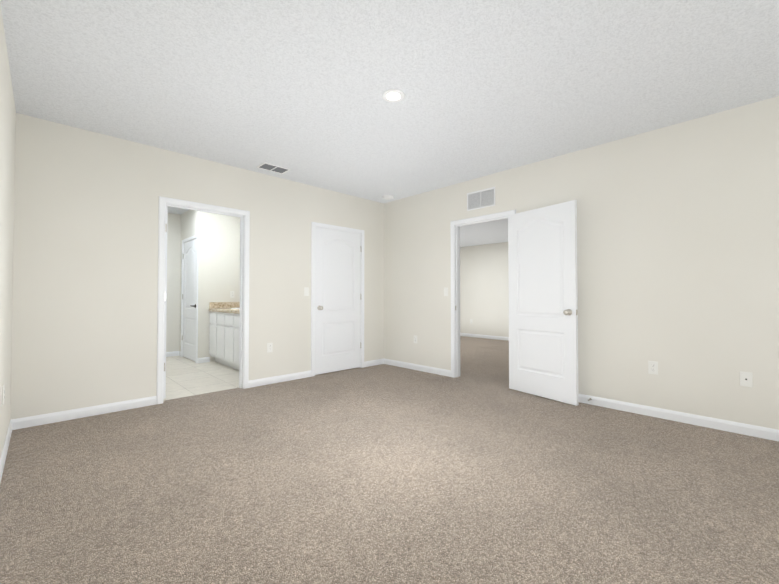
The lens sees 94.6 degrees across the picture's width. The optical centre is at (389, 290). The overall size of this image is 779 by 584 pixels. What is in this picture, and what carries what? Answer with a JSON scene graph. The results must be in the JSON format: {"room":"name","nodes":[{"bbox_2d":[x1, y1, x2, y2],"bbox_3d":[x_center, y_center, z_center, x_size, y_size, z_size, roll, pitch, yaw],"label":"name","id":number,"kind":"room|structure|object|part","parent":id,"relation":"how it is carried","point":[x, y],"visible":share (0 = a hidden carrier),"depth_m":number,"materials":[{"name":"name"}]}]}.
{"room":"empty bedroom","nodes":[
{"label":"empty bedroom","id":0,"kind":"room"},
{"bbox_2d":[0,3,15,457],"bbox_3d":[-0.994,-0.203,0.697,0.120,2.600,6.120,1,-1,-44],"label":"wall","id":1,"kind":"structure","parent":0,"point":[7,143],"depth_m":2.35,"materials":[{"name":"paint"}]},
{"bbox_2d":[2,385,4,404],"bbox_3d":[-2.456,0.665,2.287,0.008,0.116,0.071,1,-1,-44],"label":"outlet","id":2,"kind":"object","parent":1,"relation":"attached to","point":[3,393],"visible":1,"depth_m":2.26,"materials":[{"name":"white plastic"}]},
{"bbox_2d":[0,419,15,482],"bbox_3d":[-0.989,1.056,0.764,0.012,0.085,6.000,1,-1,-44],"label":"baseboard","id":3,"kind":"structure","parent":1,"relation":"attached to","point":[12,425],"depth_m":2.48,"materials":[{"name":"white wood"}]},
{"bbox_2d":[166,213,180,351],"bbox_3d":[-4.550,-0.110,6.049,1.790,2.600,0.120,1,-1,-44],"label":"wall","id":4,"kind":"structure","parent":0,"point":[173,283],"depth_m":6.55,"materials":[{"name":"paint"}]},
{"bbox_2d":[166,351,179,356],"bbox_3d":[-4.493,1.146,5.990,1.760,0.085,0.012,1,-1,-44],"label":"baseboard","id":5,"kind":"structure","parent":4,"relation":"attached to","point":[175,353],"depth_m":6.53,"materials":[{"name":"white wood"}]},
{"bbox_2d":[179,210,206,357],"bbox_3d":[-3.488,-0.106,6.325,0.120,2.600,1.200,1,-1,-44],"label":"wall","id":6,"kind":"structure","parent":0,"point":[193,222],"depth_m":5.91,"materials":[{"name":"paint"}]},
{"bbox_2d":[182,239,196,361],"bbox_3d":[-3.431,0.165,6.200,0.129,2.030,0.805,1,-1,-44],"label":"bathroom door","id":7,"kind":"structure","parent":6,"relation":"in","point":[189,296],"depth_m":6.18,"materials":[{"name":"white wood"}]},
{"bbox_2d":[181,234,198,362],"bbox_3d":[-3.407,0.139,6.224,0.138,2.107,0.934,1,-1,-44],"label":"door frame","id":8,"kind":"structure","parent":6,"relation":"attached to","point":[191,238],"depth_m":5.98,"materials":[{"name":"white wood"}]},
{"bbox_2d":[10,113,383,419],"bbox_3d":[-1.668,-0.139,4.385,4.280,2.600,0.120,1,-1,-44],"label":"wall","id":9,"kind":"structure","parent":0,"point":[85,286],"depth_m":3.43,"materials":[{"name":"paint"}]},
{"bbox_2d":[16,396,156,428],"bbox_3d":[-2.699,1.099,3.274,0.983,0.085,0.012,1,-1,-44],"label":"baseboard","id":10,"kind":"structure","parent":9,"relation":"attached to","point":[37,420],"depth_m":3.22,"materials":[{"name":"white wood"}]},
{"bbox_2d":[156,196,249,403],"bbox_3d":[-2.056,0.101,4.005,0.934,2.107,0.155,1,-1,-44],"label":"door frame","id":11,"kind":"structure","parent":9,"relation":"attached to","point":[243,215],"depth_m":4.04,"materials":[{"name":"white wood"}]},
{"bbox_2d":[164,206,167,398],"bbox_3d":[-2.630,0.129,4.097,0.169,2.030,0.811,1,-1,-40],"label":"entry door","id":12,"kind":"structure","parent":11,"relation":"attached to","point":[165,312],"depth_m":3.80,"materials":[{"name":"white wood"}]},
{"bbox_3d":[-2.380,0.071,3.785,0.043,1.565,0.012,1,-1,-40],"label":"bathroom entry door hinges","id":13,"kind":"part","parent":12,"relation":"part of","materials":[{"name":"white wood"}]},
{"bbox_2d":[267,343,272,352],"bbox_3d":[-1.485,0.712,4.457,0.071,0.116,0.008,1,-1,-44],"label":"outlet","id":14,"kind":"object","parent":9,"relation":"attached to","point":[269,347],"visible":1,"depth_m":4.45,"materials":[{"name":"white plastic"}]},
{"bbox_2d":[304,287,308,295],"bbox_3d":[-1.113,0.018,4.827,0.071,0.116,0.011,1,-1,-44],"label":"light switch","id":15,"kind":"object","parent":9,"relation":"attached to","point":[306,291],"visible":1,"depth_m":4.82,"materials":[{"name":"white plastic"}]},
{"bbox_2d":[311,222,363,376],"bbox_3d":[-0.765,0.122,5.241,0.934,2.107,0.138,1,-1,-44],"label":"trim","id":16,"kind":"structure","parent":9,"relation":"attached to","point":[332,227],"depth_m":4.92,"materials":[{"name":"white wood"}]},
{"bbox_2d":[315,227,360,374],"bbox_3d":[-0.742,0.148,5.216,0.805,2.030,0.169,1,-1,-44],"label":"closet door","id":17,"kind":"structure","parent":9,"relation":"attached to","point":[337,299],"depth_m":5.18,"materials":[{"name":"painted wood"},{"name":"satin nickel"}]},
{"bbox_2d":[364,358,383,366],"bbox_3d":[-0.244,1.140,5.648,0.406,0.085,0.012,1,-1,-44],"label":"baseboard","id":18,"kind":"structure","parent":9,"relation":"attached to","point":[379,361],"depth_m":5.64,"materials":[{"name":"white wood"}]},
{"bbox_2d":[164,356,238,400],"bbox_3d":[-2.961,1.234,5.698,4.280,0.100,3.660,1,-1,-44],"label":"floor","id":19,"kind":"structure","parent":0,"point":[186,377],"depth_m":4.81,"materials":[{"name":"beige tile"}]},
{"bbox_2d":[209,310,239,369],"bbox_3d":[-2.150,0.760,5.543,0.636,0.840,1.757,1,-1,-44],"label":"bathroom vanity","id":20,"kind":"object","parent":19,"relation":"on","point":[224,334],"depth_m":5.46,"materials":[{"name":"white wood"}]},
{"bbox_2d":[213,306,239,313],"bbox_3d":[-2.147,0.315,5.539,0.647,0.050,1.777,1,-1,-44],"label":"countertop","id":21,"kind":"structure","parent":20,"relation":"on","point":[232,309],"depth_m":5.69,"materials":[{"name":"beige stone"}]},
{"bbox_2d":[206,212,239,361],"bbox_3d":[-2.821,-0.107,6.218,0.690,2.600,0.120,1,-1,-44],"label":"wall","id":22,"kind":"structure","parent":0,"point":[223,261],"depth_m":6.11,"materials":[{"name":"paint"}]},
{"bbox_2d":[209,302,239,309],"bbox_3d":[-2.761,0.251,6.168,0.617,0.100,0.021,1,-1,-44],"label":"backsplash","id":23,"kind":"structure","parent":22,"relation":"attached to","point":[211,304],"depth_m":6.09,"materials":[{"name":"beige stone"}]},
{"bbox_2d":[0,336,778,583],"bbox_3d":[1.075,1.217,4.725,8.730,0.100,9.070,1,-1,-44],"label":"floor","id":24,"kind":"structure","parent":0,"point":[478,470],"depth_m":2.01,"materials":[{"name":"beige carpet"}]},
{"bbox_2d":[249,370,310,387],"bbox_3d":[-1.368,1.122,4.561,0.853,0.085,0.012,1,-1,-44],"label":"baseboard","id":25,"kind":"structure","parent":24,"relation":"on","point":[288,377],"depth_m":4.52,"materials":[{"name":"white wood"}]},
{"bbox_2d":[0,0,778,214],"bbox_3d":[-0.759,-1.504,3.555,4.400,0.100,9.870,1,-1,-44],"label":"ceiling","id":26,"kind":"structure","parent":0,"point":[298,88],"depth_m":2.47,"materials":[{"name":"white paint"}]},
{"bbox_2d":[257,162,290,173],"bbox_3d":[-1.363,-1.438,4.236,0.335,0.009,0.210,1,-1,-44],"label":"ceiling vent","id":27,"kind":"object","parent":26,"relation":"in","point":[273,168],"visible":1,"depth_m":4.23,"materials":[{"name":"white metal"}]},
{"bbox_2d":[382,195,393,199],"bbox_3d":[-0.020,-1.401,5.429,0.176,0.040,0.176,1,-1,-44],"label":"smoke detector","id":28,"kind":"object","parent":26,"relation":"attached to","point":[388,197],"visible":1,"depth_m":5.38,"materials":[{"name":"white plastic"}]},
{"bbox_2d":[382,89,404,101],"bbox_3d":[0.029,-1.464,2.710,0.174,0.008,0.174,1,-1,-44],"label":"recessed light","id":29,"kind":"object","parent":26,"relation":"in","point":[393,95],"visible":1,"depth_m":2.70,"materials":[{"name":"white plastic"}]},
{"bbox_2d":[460,219,507,246],"bbox_3d":[1.788,-1.281,7.197,4.330,0.100,6.570,1,-1,-44],"label":"ceiling","id":30,"kind":"structure","parent":0,"point":[491,232],"depth_m":7.73,"materials":[{"name":"white paint"}]},
{"bbox_2d":[460,242,508,336],"bbox_3d":[3.280,-0.036,8.618,0.120,2.540,6.570,1,-1,-44],"label":"wall","id":31,"kind":"structure","parent":0,"point":[484,296],"depth_m":9.35,"materials":[{"name":"paint"}]},
{"bbox_2d":[460,333,508,340],"bbox_3d":[3.243,1.190,8.540,0.012,0.085,6.300,1,-1,-44],"label":"baseboard","id":32,"kind":"structure","parent":31,"relation":"attached to","point":[484,336],"depth_m":9.30,"materials":[{"name":"white wood"}]},
{"bbox_2d":[384,96,778,429],"bbox_3d":[2.041,-0.151,3.714,0.120,2.600,6.240,1,-1,-44],"label":"wall","id":33,"kind":"structure","parent":0,"point":[678,252],"depth_m":3.24,"materials":[{"name":"paint"}]},
{"bbox_2d":[384,358,450,376],"bbox_3d":[0.370,1.135,5.326,0.012,0.085,1.328,1,-1,-44],"label":"baseboard","id":34,"kind":"structure","parent":33,"relation":"attached to","point":[444,372],"depth_m":5.25,"materials":[{"name":"white wood"}]},
{"bbox_2d":[444,288,447,295],"bbox_3d":[0.774,0.020,4.927,0.011,0.116,0.071,1,-1,-44],"label":"light switch","id":35,"kind":"object","parent":33,"relation":"attached to","point":[445,291],"visible":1,"depth_m":4.92,"materials":[{"name":"white plastic"}]},
{"bbox_2d":[467,187,494,210],"bbox_3d":[1.156,-1.154,4.553,0.011,0.232,0.405,1,-1,-44],"label":"air vent","id":36,"kind":"object","parent":33,"relation":"in","point":[483,198],"visible":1,"depth_m":4.55,"materials":[{"name":"white metal"}]},
{"bbox_2d":[450,209,515,377],"bbox_3d":[1.203,0.111,4.576,0.155,2.107,0.934,1,-1,-44],"label":"door frame","id":37,"kind":"structure","parent":33,"relation":"attached to","point":[455,293],"depth_m":4.84,"materials":[{"name":"white wood"}]},
{"bbox_2d":[508,200,578,405],"bbox_3d":[1.632,0.125,3.888,0.169,2.030,0.805,1,-1,-33],"label":"bedroom door","id":38,"kind":"structure","parent":33,"relation":"in","point":[543,301],"depth_m":3.83,"materials":[{"name":"painted wood"},{"name":"satin nickel"}]},
{"bbox_3d":[1.824,0.220,3.591,0.169,0.064,0.101,1,-1,-33],"label":"knob","id":39,"kind":"part","parent":38,"relation":"part of","materials":[{"name":"grey metal"}]},
{"bbox_2d":[648,361,657,374],"bbox_3d":[2.385,0.701,3.251,0.008,0.116,0.071,1,-1,-44],"label":"outlet","id":40,"kind":"object","parent":33,"relation":"attached to","point":[652,367],"visible":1,"depth_m":3.25,"materials":[{"name":"white plastic"}]},
{"bbox_2d":[578,394,778,440],"bbox_3d":[2.769,1.092,2.844,0.012,0.085,3.708,1,-1,-44],"label":"baseboard","id":41,"kind":"structure","parent":33,"relation":"attached to","point":[677,416],"depth_m":3.07,"materials":[{"name":"white wood"}]},
{"bbox_2d":[740,371,752,386],"bbox_3d":[2.799,0.699,2.819,0.014,0.116,0.071,1,-1,-44],"label":"outlet","id":42,"kind":"object","parent":33,"relation":"attached to","point":[746,379],"visible":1,"depth_m":2.82,"materials":[{"name":"white plastic"}]}
]}

